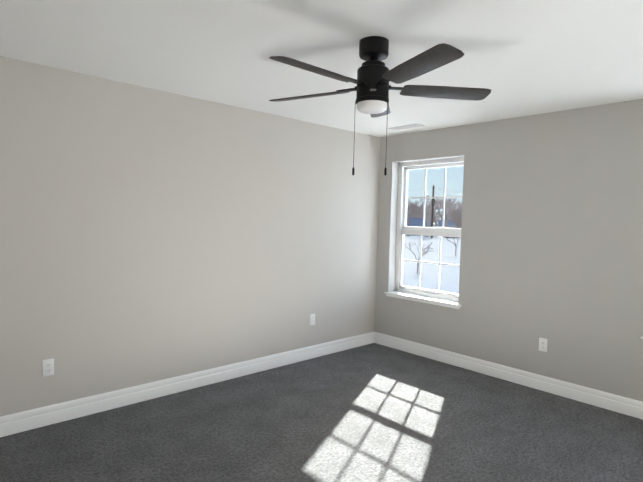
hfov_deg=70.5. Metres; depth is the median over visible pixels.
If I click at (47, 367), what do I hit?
electrical outlet
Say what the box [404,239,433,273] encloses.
tree
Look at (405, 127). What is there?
ceiling vent
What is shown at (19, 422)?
baseboard
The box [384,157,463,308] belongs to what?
window
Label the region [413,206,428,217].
tree
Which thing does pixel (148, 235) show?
wall
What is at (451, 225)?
house
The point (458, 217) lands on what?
tree
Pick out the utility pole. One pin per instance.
(433, 202)
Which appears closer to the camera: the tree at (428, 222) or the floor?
the floor
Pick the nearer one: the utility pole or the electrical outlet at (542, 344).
the electrical outlet at (542, 344)
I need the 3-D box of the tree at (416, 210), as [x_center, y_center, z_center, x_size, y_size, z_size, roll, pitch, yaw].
[33.598,-7.987,160.219,10.059,11.142,9.160,1,3,-12]
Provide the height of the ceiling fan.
0.727 m
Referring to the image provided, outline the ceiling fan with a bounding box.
[269,36,490,175]
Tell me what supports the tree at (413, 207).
on the ground
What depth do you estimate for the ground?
48.94 m
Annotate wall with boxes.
[0,56,379,416]
[374,99,642,401]
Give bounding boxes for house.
[409,218,433,235]
[438,220,459,227]
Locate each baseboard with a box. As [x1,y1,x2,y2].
[0,332,373,436]
[374,331,642,418]
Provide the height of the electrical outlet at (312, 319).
0.115 m
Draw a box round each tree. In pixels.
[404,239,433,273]
[406,199,421,235]
[409,203,429,217]
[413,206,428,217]
[415,195,441,236]
[436,196,458,227]
[439,199,461,227]
[447,212,461,227]
[452,213,461,226]
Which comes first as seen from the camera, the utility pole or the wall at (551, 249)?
the wall at (551, 249)
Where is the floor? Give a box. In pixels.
[0,343,642,481]
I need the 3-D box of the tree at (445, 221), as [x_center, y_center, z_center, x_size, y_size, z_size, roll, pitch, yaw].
[42.910,-8.925,155.118,11.499,13.987,12.627,1,3,-5]
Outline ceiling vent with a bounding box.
[389,124,423,130]
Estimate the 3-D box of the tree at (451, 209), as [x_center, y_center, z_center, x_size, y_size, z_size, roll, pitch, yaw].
[41.263,-7.242,142.114,10.678,11.828,9.724,1,3,-14]
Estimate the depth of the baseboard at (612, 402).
4.14 m
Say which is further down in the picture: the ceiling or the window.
the window
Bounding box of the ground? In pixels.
[403,225,460,293]
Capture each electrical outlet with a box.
[42,358,53,376]
[310,314,314,324]
[539,338,546,351]
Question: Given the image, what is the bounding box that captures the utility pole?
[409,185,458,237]
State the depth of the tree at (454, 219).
141.14 m
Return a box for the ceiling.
[0,0,642,136]
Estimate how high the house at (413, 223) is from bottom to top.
6.300 m
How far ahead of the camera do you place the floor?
3.11 m

